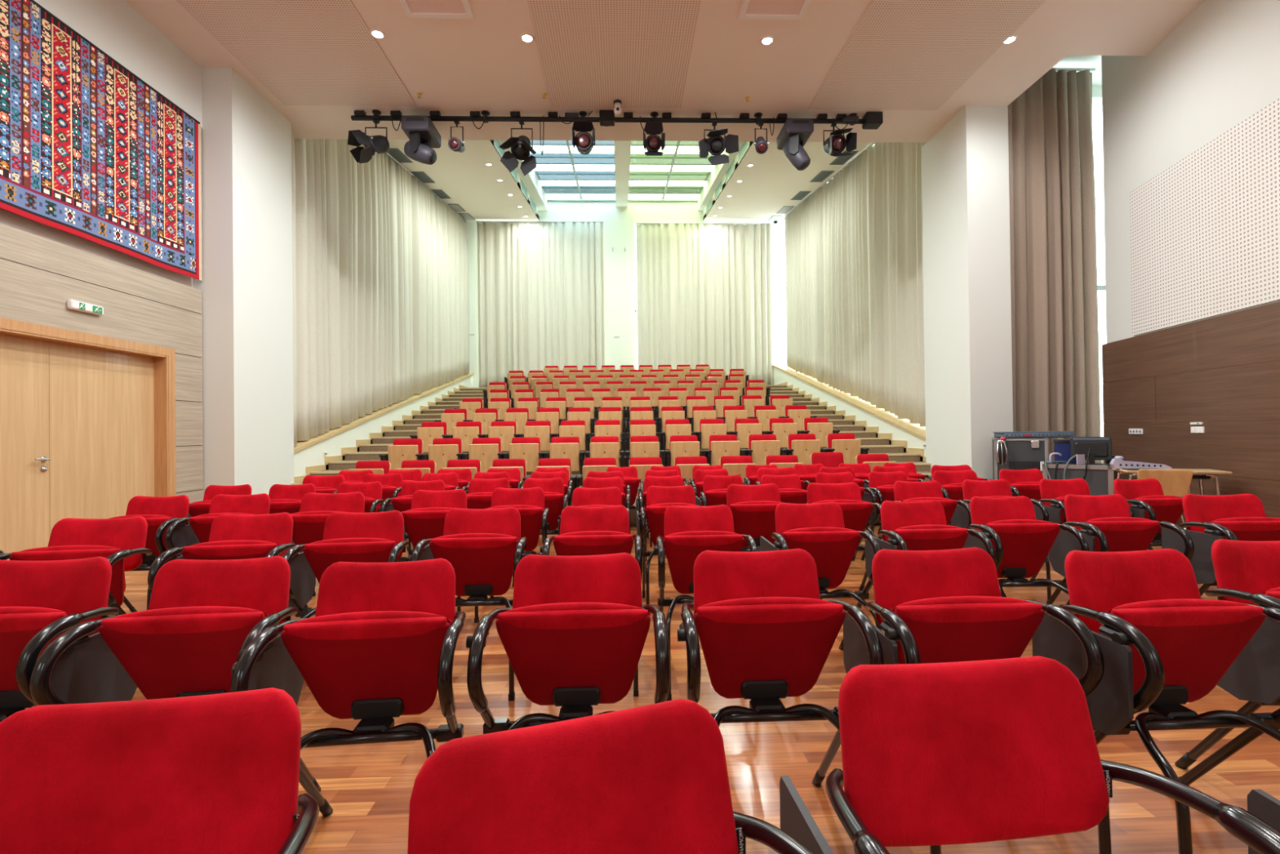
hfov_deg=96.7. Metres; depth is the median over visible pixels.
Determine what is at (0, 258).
trim
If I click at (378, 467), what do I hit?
seat
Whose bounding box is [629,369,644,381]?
seat
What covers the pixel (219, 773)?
chair
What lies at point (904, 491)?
chair
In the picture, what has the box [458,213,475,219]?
ceiling vent
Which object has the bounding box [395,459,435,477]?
seat
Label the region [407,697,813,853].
chair
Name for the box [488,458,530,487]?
seat
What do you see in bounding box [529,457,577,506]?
seat
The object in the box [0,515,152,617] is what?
chair
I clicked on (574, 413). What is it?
seat
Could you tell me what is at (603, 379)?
seat
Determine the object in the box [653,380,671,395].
seat
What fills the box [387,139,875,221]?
ceiling
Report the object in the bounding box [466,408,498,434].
seat
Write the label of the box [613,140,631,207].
ceiling beam
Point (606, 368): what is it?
seat
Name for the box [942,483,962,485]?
seat cushion
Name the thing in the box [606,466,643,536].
chair
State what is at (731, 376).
seat
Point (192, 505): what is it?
seat cushion
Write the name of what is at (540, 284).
curtain
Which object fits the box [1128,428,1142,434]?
wall socket
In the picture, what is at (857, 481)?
seat cushion
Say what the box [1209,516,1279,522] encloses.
seat cushion
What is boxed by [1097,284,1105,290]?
window
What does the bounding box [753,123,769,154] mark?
spotlight
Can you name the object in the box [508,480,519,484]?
seat cushion
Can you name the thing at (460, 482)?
seat cushion
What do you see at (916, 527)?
seat cushion
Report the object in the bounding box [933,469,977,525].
chair
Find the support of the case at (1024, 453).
on the floor at (368, 788)
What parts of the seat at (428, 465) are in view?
seat, backrest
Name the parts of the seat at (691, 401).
backrest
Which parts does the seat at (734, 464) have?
backrest, seat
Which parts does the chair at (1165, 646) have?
arm frame, backrest, leg, seat, arm frame, leg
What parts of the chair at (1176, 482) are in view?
backrest, leg, frame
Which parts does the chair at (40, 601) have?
seat, backrest, arm frame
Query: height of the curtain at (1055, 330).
6.532 m
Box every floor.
[25,521,1279,853]
[295,388,487,483]
[422,400,881,526]
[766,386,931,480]
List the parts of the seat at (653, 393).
backrest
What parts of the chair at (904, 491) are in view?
backrest, seat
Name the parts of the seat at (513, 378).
seat, backrest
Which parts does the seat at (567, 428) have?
seat, backrest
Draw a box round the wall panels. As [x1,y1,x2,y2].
[1102,301,1279,529]
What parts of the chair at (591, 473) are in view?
backrest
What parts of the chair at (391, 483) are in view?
backrest, seat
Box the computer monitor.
[1070,436,1112,464]
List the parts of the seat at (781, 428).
backrest, seat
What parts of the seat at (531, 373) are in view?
backrest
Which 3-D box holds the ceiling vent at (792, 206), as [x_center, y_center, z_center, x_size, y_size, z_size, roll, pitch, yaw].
[4.564,-6.837,17.903,0.320,0.140,0.894,-1,0,-2]
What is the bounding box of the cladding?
[0,222,203,502]
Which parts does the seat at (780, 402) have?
backrest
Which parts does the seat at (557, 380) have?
backrest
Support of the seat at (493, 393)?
on the floor at (633, 512)
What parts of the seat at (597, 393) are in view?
backrest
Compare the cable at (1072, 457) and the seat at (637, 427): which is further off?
the seat at (637, 427)
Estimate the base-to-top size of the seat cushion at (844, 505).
0.261 m
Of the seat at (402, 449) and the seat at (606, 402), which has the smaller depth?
the seat at (402, 449)
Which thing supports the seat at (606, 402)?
on the floor at (633, 512)
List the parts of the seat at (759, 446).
backrest, seat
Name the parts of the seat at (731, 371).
backrest, seat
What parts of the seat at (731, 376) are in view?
backrest, seat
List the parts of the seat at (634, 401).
backrest, seat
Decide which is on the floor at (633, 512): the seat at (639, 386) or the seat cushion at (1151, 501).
the seat at (639, 386)
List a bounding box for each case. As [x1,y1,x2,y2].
[991,437,1048,479]
[1042,462,1119,495]
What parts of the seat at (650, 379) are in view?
backrest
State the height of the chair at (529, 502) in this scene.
0.849 m
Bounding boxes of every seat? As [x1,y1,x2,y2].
[348,460,391,474]
[378,438,426,469]
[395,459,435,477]
[409,422,448,452]
[419,438,467,473]
[434,408,468,453]
[442,459,481,479]
[445,421,483,452]
[453,398,483,420]
[461,437,505,472]
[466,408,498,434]
[481,421,519,451]
[482,382,506,398]
[483,389,508,408]
[488,397,511,419]
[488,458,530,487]
[498,408,531,452]
[502,436,546,471]
[503,370,524,383]
[506,375,525,390]
[508,382,529,398]
[509,389,534,408]
[511,397,540,419]
[517,420,555,450]
[525,370,543,383]
[529,375,547,390]
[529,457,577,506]
[530,407,562,433]
[533,382,553,398]
[537,388,559,407]
[540,397,568,418]
[543,365,559,376]
[543,436,585,474]
[547,369,564,382]
[552,375,569,388]
[554,420,590,457]
[558,381,576,397]
[562,407,595,433]
[563,365,577,375]
[565,388,585,407]
[568,369,583,381]
[568,396,598,418]
[574,375,591,388]
[576,457,616,487]
[582,365,596,375]
[582,381,599,396]
[584,435,624,466]
[588,369,604,381]
[590,419,625,466]
[591,388,610,409]
[594,407,626,456]
[596,374,613,388]
[597,396,626,440]
[600,364,615,374]
[606,381,626,416]
[608,369,623,381]
[617,387,636,409]
[618,374,635,387]
[620,364,634,374]
[625,435,665,466]
[626,396,654,440]
[626,406,657,455]
[626,419,661,450]
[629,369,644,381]
[629,457,663,497]
[630,380,647,396]
[639,364,653,374]
[640,374,657,387]
[643,387,662,409]
[648,368,664,380]
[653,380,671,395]
[654,395,683,432]
[657,364,672,374]
[657,406,688,449]
[660,418,696,466]
[662,374,679,387]
[664,435,706,466]
[668,387,688,406]
[669,368,684,380]
[674,456,710,485]
[676,364,691,374]
[676,380,694,395]
[683,395,707,417]
[684,373,701,387]
[688,368,706,380]
[688,405,720,431]
[693,386,714,405]
[695,364,710,375]
[696,418,732,449]
[700,380,719,395]
[704,434,746,466]
[706,373,724,388]
[709,368,728,382]
[712,395,740,417]
[719,386,742,405]
[719,455,756,484]
[720,405,752,448]
[724,379,745,395]
[728,373,746,387]
[729,368,749,381]
[729,417,768,448]
[741,395,768,417]
[743,434,787,465]
[744,386,769,405]
[746,379,770,403]
[752,405,784,448]
[764,454,803,467]
[767,417,804,447]
[768,395,792,416]
[782,404,816,448]
[782,433,828,464]
[803,417,839,447]
[809,452,844,466]
[826,433,869,463]
[855,453,896,471]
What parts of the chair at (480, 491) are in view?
seat, backrest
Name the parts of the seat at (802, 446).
backrest, seat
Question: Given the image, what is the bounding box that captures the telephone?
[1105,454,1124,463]
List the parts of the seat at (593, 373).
backrest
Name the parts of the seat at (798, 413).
backrest, seat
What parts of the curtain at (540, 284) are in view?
rail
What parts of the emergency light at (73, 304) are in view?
exit panel, exit panel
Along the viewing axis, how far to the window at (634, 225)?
19.41 m
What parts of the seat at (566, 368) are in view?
backrest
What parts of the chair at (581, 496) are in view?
backrest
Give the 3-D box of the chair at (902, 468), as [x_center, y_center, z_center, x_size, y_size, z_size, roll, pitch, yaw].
[2.646,0.834,5.892,0.503,0.849,0.531,-1,0,2]
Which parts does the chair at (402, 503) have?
seat, backrest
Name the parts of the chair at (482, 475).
backrest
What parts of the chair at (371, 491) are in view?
backrest, seat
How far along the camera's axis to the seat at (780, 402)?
11.70 m
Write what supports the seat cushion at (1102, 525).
on the chair at (1107, 524)
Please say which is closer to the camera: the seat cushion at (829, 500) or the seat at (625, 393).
the seat cushion at (829, 500)
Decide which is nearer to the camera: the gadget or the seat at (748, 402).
the gadget
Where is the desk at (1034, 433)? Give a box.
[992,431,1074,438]
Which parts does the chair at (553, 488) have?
backrest, leg, seat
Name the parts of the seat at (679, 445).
backrest, seat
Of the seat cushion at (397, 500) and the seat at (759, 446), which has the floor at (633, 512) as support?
the seat at (759, 446)
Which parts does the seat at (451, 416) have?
seat, backrest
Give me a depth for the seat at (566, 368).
17.18 m
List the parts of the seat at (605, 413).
seat, backrest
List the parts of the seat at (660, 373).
backrest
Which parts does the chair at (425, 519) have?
seat, backrest, leg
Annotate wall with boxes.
[0,208,192,287]
[33,0,202,128]
[293,375,473,476]
[466,193,785,387]
[773,367,925,456]
[1092,85,1103,462]
[1101,0,1279,519]
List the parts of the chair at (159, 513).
arm frame, leg, seat, backrest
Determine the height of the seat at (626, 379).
0.906 m
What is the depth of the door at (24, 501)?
5.10 m
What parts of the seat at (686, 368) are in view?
backrest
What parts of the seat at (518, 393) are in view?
seat, backrest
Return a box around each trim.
[0,257,201,493]
[0,317,176,496]
[290,387,487,484]
[293,373,474,453]
[766,384,931,475]
[773,364,925,439]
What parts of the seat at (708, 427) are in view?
backrest, seat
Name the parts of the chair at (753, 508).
seat, backrest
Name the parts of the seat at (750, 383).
backrest, seat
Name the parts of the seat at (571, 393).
backrest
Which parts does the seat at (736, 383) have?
backrest, seat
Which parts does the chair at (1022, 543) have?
arm frame, backrest, leg, seat, leg, arm frame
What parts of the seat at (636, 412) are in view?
backrest, seat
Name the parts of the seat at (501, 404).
backrest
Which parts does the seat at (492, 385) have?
seat, backrest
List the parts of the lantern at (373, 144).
barn door, barn door, barn door, barn door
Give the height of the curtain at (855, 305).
7.175 m
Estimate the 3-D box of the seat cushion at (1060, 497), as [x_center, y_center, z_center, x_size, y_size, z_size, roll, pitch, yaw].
[3.215,0.521,4.159,0.393,0.047,0.036,-1,0,2]
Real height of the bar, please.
0.760 m
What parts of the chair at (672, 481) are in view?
seat, leg, backrest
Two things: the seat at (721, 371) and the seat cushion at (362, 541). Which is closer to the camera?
the seat cushion at (362, 541)
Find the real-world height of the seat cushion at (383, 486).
0.047 m
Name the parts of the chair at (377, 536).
arm frame, leg, seat, backrest, arm frame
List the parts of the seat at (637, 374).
backrest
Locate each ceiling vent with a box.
[387,148,413,163]
[399,0,473,18]
[410,171,435,182]
[431,189,451,199]
[448,204,465,211]
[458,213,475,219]
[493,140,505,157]
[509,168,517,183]
[520,177,528,200]
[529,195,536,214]
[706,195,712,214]
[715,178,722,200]
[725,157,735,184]
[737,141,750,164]
[738,0,810,20]
[766,215,782,221]
[776,205,794,213]
[791,191,811,199]
[809,170,834,182]
[829,151,858,164]
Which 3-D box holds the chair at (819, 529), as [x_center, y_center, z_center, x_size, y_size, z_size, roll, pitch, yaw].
[0.919,0.834,2.948,0.502,0.849,0.531,-1,0,-2]
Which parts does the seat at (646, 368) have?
backrest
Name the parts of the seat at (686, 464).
backrest, seat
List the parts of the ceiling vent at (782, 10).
diffuser plate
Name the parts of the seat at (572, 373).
backrest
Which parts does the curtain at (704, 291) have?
rail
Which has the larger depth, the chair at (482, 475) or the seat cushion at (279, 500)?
the chair at (482, 475)
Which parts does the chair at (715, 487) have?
seat, backrest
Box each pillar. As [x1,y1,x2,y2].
[192,66,293,496]
[921,105,1013,479]
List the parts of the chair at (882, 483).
arm frame, seat, backrest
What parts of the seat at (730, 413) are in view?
backrest, seat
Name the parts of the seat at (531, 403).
seat, backrest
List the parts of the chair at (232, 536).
seat, backrest, arm frame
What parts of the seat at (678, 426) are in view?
backrest, seat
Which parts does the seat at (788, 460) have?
backrest, seat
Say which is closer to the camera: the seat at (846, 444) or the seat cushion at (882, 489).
the seat cushion at (882, 489)
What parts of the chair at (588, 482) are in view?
backrest, seat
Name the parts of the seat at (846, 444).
backrest, seat, armrest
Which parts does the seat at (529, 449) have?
seat, backrest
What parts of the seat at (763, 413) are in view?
backrest, seat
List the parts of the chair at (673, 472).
leg, backrest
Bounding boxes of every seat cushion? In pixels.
[0,606,70,615]
[0,612,66,632]
[10,548,125,591]
[18,545,122,551]
[101,611,264,634]
[110,514,173,518]
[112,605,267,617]
[144,516,172,525]
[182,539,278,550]
[182,543,277,555]
[189,502,210,509]
[190,515,217,524]
[192,500,211,502]
[195,512,251,516]
[269,501,301,508]
[270,498,301,502]
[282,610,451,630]
[283,616,446,639]
[289,511,348,514]
[290,513,330,522]
[304,537,397,546]
[304,541,395,553]
[315,487,334,488]
[315,488,337,493]
[344,480,363,482]
[364,498,375,504]
[382,484,396,487]
[382,487,397,492]
[392,497,412,503]
[395,494,413,497]
[401,506,453,513]
[401,510,448,518]
[429,533,519,542]
[430,537,516,548]
[444,485,455,490]
[457,480,468,485]
[466,492,492,494]
[466,494,492,501]
[487,505,544,510]
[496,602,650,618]
[497,507,542,515]
[497,608,648,629]
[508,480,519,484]
[543,491,564,496]
[544,493,563,500]
[553,530,633,539]
[554,534,631,545]
[579,504,613,506]
[623,478,639,483]
[644,502,696,509]
[646,505,700,513]
[662,530,743,539]
[664,534,742,546]
[693,596,844,613]
[695,482,703,487]
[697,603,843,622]
[704,488,727,493]
[705,490,726,497]
[728,501,782,506]
[729,503,778,511]
[748,476,757,480]
[778,488,805,490]
[779,490,806,497]
[780,527,854,535]
[782,530,859,542]
[798,475,815,480]
[800,474,816,475]
[811,502,871,510]
[813,499,866,502]
[853,479,862,484]
[854,473,869,475]
[854,475,868,479]
[875,484,893,488]
[875,486,893,493]
[890,595,1031,612]
[893,524,961,531]
[894,528,967,539]
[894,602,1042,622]
[902,499,956,506]
[903,497,951,500]
[906,478,917,481]
[908,474,924,478]
[941,484,962,491]
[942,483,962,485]
[982,495,1013,497]
[985,519,1053,524]
[986,523,1058,533]
[1010,484,1039,489]
[1012,481,1039,484]
[1054,494,1088,498]
[1055,497,1064,503]
[1084,516,1152,522]
[1086,520,1159,530]
[1106,598,1249,613]
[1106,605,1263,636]
[1134,497,1182,505]
[1135,495,1182,498]
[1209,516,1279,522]
[1211,520,1279,530]
[1262,586,1279,594]
[1264,591,1279,599]
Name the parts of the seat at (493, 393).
seat, backrest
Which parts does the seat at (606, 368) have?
backrest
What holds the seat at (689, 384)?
on the floor at (633, 512)
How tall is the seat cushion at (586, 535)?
0.047 m
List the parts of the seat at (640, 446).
backrest, seat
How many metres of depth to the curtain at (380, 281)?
11.35 m
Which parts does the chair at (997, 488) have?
backrest, leg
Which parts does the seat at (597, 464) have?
armrest, seat, backrest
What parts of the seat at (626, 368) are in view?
backrest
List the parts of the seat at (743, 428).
backrest, seat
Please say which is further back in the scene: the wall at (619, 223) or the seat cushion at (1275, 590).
the wall at (619, 223)
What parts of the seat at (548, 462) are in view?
seat, backrest, armrest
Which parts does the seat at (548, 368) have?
backrest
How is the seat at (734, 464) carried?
on the floor at (368, 788)
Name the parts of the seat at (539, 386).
backrest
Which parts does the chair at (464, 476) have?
backrest, seat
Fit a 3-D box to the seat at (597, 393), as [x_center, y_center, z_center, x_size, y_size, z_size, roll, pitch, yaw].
[-0.871,-0.423,12.771,0.564,0.906,0.420,-1,0,-2]
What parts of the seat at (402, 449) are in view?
armrest, seat, backrest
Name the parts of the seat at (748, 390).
backrest, seat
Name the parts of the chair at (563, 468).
backrest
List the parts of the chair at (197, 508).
seat, backrest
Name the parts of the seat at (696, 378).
backrest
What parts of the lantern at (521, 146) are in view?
barn door, barn door, barn door, barn door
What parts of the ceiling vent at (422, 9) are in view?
diffuser plate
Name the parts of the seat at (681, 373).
backrest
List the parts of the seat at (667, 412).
backrest, seat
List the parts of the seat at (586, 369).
backrest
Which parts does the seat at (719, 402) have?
backrest, seat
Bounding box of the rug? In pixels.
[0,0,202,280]
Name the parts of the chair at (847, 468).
backrest, seat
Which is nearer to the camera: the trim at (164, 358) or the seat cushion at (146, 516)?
the seat cushion at (146, 516)
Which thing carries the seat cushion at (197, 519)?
on the chair at (179, 535)
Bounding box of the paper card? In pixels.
[1076,454,1084,464]
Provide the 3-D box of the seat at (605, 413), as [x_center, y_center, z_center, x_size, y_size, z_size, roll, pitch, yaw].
[-0.546,0.082,10.517,0.564,0.906,0.420,-1,0,-2]
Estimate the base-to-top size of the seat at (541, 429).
0.906 m
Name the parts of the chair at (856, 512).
backrest, seat, leg, arm frame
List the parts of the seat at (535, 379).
backrest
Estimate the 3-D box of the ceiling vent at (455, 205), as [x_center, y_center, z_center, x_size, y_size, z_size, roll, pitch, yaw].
[-5.593,-6.693,17.368,0.320,0.140,0.894,-1,0,-2]
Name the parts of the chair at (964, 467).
backrest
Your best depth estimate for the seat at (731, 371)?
16.23 m
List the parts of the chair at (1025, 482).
backrest, seat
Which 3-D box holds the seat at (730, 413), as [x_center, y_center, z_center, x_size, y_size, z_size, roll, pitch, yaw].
[1.782,0.054,10.597,0.564,0.906,0.420,-1,0,-2]
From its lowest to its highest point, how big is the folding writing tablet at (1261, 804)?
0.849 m
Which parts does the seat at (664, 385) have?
backrest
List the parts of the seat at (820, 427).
backrest, seat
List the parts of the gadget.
handle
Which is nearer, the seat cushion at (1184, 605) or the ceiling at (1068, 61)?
the seat cushion at (1184, 605)
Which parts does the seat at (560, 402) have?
seat, backrest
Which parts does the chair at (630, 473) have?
backrest, seat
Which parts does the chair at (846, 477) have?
backrest, seat, arm frame, leg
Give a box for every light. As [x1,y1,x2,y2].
[66,299,103,315]
[369,28,385,39]
[400,115,440,164]
[520,32,533,43]
[760,35,773,44]
[776,118,813,170]
[1002,35,1017,44]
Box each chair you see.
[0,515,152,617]
[0,556,119,721]
[0,687,319,853]
[29,555,320,791]
[110,494,189,612]
[147,511,297,598]
[164,493,270,556]
[187,484,251,524]
[230,558,466,816]
[268,483,315,514]
[280,510,408,618]
[289,491,364,607]
[302,474,344,493]
[312,480,384,596]
[337,469,373,482]
[363,472,408,551]
[379,480,444,538]
[386,469,422,549]
[395,488,466,611]
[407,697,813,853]
[408,471,460,556]
[408,506,527,700]
[437,468,471,490]
[462,471,511,493]
[466,477,509,508]
[466,552,670,733]
[474,486,549,622]
[487,467,523,488]
[512,477,568,586]
[520,471,572,558]
[536,466,573,506]
[539,504,642,696]
[558,486,630,534]
[579,470,630,494]
[582,476,630,510]
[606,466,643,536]
[635,475,683,550]
[636,484,704,604]
[637,469,686,560]
[643,465,688,546]
[653,504,757,701]
[676,548,884,786]
[688,464,722,486]
[691,468,728,506]
[694,474,742,506]
[725,483,782,551]
[742,463,777,484]
[754,466,810,488]
[760,474,807,503]
[760,501,881,649]
[779,655,1279,853]
[793,463,824,490]
[806,471,876,560]
[806,482,882,599]
[819,466,874,532]
[838,462,871,488]
[843,546,1111,853]
[861,471,906,559]
[864,465,924,533]
[865,499,995,585]
[877,462,931,532]
[893,480,971,528]
[929,464,991,480]
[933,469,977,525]
[951,479,1051,602]
[962,495,1089,604]
[999,468,1043,500]
[1029,478,1133,580]
[1031,548,1279,853]
[1048,493,1194,604]
[1113,478,1220,599]
[1137,468,1193,529]
[1161,493,1279,595]
[1174,538,1279,768]
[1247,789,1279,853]
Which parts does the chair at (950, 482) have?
seat, backrest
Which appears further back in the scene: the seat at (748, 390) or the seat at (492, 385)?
the seat at (492, 385)
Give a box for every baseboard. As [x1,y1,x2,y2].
[293,384,468,483]
[779,382,926,462]
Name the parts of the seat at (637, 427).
backrest, seat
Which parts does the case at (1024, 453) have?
recessed panel, label plate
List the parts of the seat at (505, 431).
seat, backrest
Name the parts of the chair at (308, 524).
seat, backrest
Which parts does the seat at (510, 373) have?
seat, backrest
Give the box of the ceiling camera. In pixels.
[613,99,621,115]
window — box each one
[528,140,615,201]
[627,141,715,201]
[634,225,774,369]
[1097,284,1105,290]
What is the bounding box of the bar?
[351,109,883,155]
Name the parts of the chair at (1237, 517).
arm frame, backrest, seat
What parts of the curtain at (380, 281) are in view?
rail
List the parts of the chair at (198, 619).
arm frame, seat, backrest, arm frame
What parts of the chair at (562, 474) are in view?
backrest, seat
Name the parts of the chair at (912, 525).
arm frame, backrest, seat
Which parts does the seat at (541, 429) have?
seat, backrest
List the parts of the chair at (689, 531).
arm frame, leg, backrest, seat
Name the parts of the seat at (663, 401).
backrest, seat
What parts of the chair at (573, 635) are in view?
arm frame, leg, seat, backrest, arm frame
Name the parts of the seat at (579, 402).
seat, backrest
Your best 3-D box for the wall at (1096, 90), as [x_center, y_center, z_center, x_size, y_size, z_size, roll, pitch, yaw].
[6.651,-2.151,9.100,2.829,6.750,0.200,-1,0,-2]
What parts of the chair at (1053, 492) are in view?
arm frame, seat, backrest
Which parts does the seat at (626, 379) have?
backrest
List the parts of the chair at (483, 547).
leg, seat, backrest, leg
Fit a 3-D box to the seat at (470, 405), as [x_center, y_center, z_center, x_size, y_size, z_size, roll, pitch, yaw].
[-3.430,-0.139,11.550,0.564,0.906,0.420,-1,0,-2]
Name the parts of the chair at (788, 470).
backrest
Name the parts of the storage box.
lid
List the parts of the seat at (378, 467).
seat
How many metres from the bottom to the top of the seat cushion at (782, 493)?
0.261 m
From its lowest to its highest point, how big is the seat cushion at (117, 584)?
0.261 m
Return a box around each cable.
[1044,461,1051,479]
[1054,462,1062,479]
[1063,453,1077,479]
[1082,448,1091,479]
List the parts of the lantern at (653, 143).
barn door, barn door, barn door, barn door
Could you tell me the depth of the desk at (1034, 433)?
7.37 m
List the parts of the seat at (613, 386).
backrest, seat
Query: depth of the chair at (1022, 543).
3.11 m
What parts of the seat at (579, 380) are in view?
backrest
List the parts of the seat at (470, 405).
seat, backrest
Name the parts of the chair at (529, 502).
leg, backrest, leg, seat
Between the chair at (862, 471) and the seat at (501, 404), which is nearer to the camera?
the chair at (862, 471)
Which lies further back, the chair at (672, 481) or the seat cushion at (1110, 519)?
the chair at (672, 481)
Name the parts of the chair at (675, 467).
backrest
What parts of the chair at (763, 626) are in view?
arm frame, leg, backrest, seat, leg, arm frame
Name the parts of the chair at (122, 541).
seat, backrest, arm frame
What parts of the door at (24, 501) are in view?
handle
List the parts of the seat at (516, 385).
seat, backrest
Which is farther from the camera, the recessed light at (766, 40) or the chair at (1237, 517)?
the recessed light at (766, 40)
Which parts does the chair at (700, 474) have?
seat, backrest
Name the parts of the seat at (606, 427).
seat, backrest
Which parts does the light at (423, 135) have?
display panel, arm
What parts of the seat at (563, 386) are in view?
backrest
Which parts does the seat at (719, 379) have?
backrest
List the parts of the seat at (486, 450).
seat, backrest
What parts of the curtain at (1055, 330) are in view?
rail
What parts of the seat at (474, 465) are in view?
seat, backrest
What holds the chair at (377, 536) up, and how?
on the floor at (368, 788)
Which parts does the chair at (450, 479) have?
leg, backrest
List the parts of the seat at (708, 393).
backrest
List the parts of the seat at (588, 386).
backrest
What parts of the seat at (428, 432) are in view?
seat, backrest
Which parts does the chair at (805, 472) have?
seat, backrest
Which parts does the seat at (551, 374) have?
backrest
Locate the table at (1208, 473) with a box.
[1109,456,1232,495]
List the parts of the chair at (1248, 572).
arm frame, backrest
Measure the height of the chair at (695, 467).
0.849 m
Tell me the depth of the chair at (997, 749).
0.93 m
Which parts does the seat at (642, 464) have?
backrest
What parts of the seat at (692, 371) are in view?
backrest, seat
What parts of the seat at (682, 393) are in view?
backrest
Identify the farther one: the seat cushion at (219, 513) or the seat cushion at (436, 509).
the seat cushion at (436, 509)
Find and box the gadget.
[1046,452,1066,463]
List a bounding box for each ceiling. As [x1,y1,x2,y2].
[124,0,1204,142]
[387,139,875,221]
[1053,55,1102,85]
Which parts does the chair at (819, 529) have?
arm frame, backrest, seat, leg, arm frame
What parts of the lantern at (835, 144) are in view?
barn door, barn door, barn door, barn door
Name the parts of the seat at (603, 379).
backrest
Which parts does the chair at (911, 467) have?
backrest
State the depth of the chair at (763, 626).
1.73 m
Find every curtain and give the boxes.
[291,131,469,446]
[475,221,604,387]
[635,222,773,385]
[784,142,925,426]
[1007,67,1101,462]
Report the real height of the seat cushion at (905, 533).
0.261 m
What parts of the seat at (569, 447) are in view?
seat, backrest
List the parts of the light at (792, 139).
arm, display panel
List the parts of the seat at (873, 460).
backrest, seat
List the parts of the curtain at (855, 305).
rail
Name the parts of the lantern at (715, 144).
barn door, barn door, barn door, barn door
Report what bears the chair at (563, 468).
on the floor at (368, 788)
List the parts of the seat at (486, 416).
seat, backrest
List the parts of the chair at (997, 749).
arm frame, backrest, arm frame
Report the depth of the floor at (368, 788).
2.14 m
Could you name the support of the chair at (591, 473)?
on the floor at (368, 788)
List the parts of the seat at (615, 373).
backrest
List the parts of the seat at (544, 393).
backrest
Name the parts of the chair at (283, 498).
seat, backrest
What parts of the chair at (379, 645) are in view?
arm frame, leg, seat, backrest, leg, arm frame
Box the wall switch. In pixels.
[1191,426,1204,433]
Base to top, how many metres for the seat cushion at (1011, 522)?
0.047 m
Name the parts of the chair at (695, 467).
backrest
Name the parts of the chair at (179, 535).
seat, backrest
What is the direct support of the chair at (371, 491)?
on the floor at (368, 788)
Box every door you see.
[0,333,51,559]
[48,341,154,536]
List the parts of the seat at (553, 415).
seat, backrest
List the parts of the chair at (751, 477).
seat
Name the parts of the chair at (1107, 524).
arm frame, backrest, seat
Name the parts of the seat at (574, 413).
seat, backrest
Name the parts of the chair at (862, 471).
backrest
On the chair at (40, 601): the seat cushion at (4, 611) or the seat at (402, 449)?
the seat cushion at (4, 611)
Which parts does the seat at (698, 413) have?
backrest, seat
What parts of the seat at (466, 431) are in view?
seat, backrest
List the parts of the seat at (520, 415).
seat, backrest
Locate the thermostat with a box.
[1190,422,1203,424]
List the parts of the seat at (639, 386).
backrest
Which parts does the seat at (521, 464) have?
seat, backrest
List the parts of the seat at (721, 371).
backrest, seat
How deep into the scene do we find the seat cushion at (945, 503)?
4.11 m
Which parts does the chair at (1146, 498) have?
backrest, seat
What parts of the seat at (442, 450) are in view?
armrest, seat, backrest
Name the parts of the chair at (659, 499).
arm frame, seat, leg, backrest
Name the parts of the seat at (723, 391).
backrest, seat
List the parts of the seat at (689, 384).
backrest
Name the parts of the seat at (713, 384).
backrest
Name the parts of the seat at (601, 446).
seat, backrest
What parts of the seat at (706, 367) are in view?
backrest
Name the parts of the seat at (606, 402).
seat, backrest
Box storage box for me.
[1053,439,1076,462]
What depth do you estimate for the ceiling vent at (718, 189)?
16.29 m
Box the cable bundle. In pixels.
[996,436,1007,465]
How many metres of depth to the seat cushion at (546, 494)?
4.81 m
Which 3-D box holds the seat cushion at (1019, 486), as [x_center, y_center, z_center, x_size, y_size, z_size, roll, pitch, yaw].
[3.587,0.650,5.240,0.425,0.261,0.164,-1,0,1]
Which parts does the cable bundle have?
knob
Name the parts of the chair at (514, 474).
backrest, seat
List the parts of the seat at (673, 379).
backrest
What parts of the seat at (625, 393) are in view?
backrest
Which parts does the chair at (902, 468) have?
backrest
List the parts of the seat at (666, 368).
backrest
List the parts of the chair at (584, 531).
seat, backrest, leg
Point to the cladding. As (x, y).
(28, 294)
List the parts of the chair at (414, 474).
backrest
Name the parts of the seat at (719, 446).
backrest, seat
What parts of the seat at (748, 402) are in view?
backrest, seat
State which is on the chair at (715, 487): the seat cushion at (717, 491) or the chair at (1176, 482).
the seat cushion at (717, 491)
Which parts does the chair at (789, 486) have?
backrest, seat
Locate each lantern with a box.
[347,120,390,163]
[498,121,537,176]
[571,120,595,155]
[643,121,665,155]
[698,122,738,165]
[822,123,857,156]
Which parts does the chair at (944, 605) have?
arm frame, leg, backrest, seat, arm frame, leg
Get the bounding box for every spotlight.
[448,120,465,152]
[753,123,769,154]

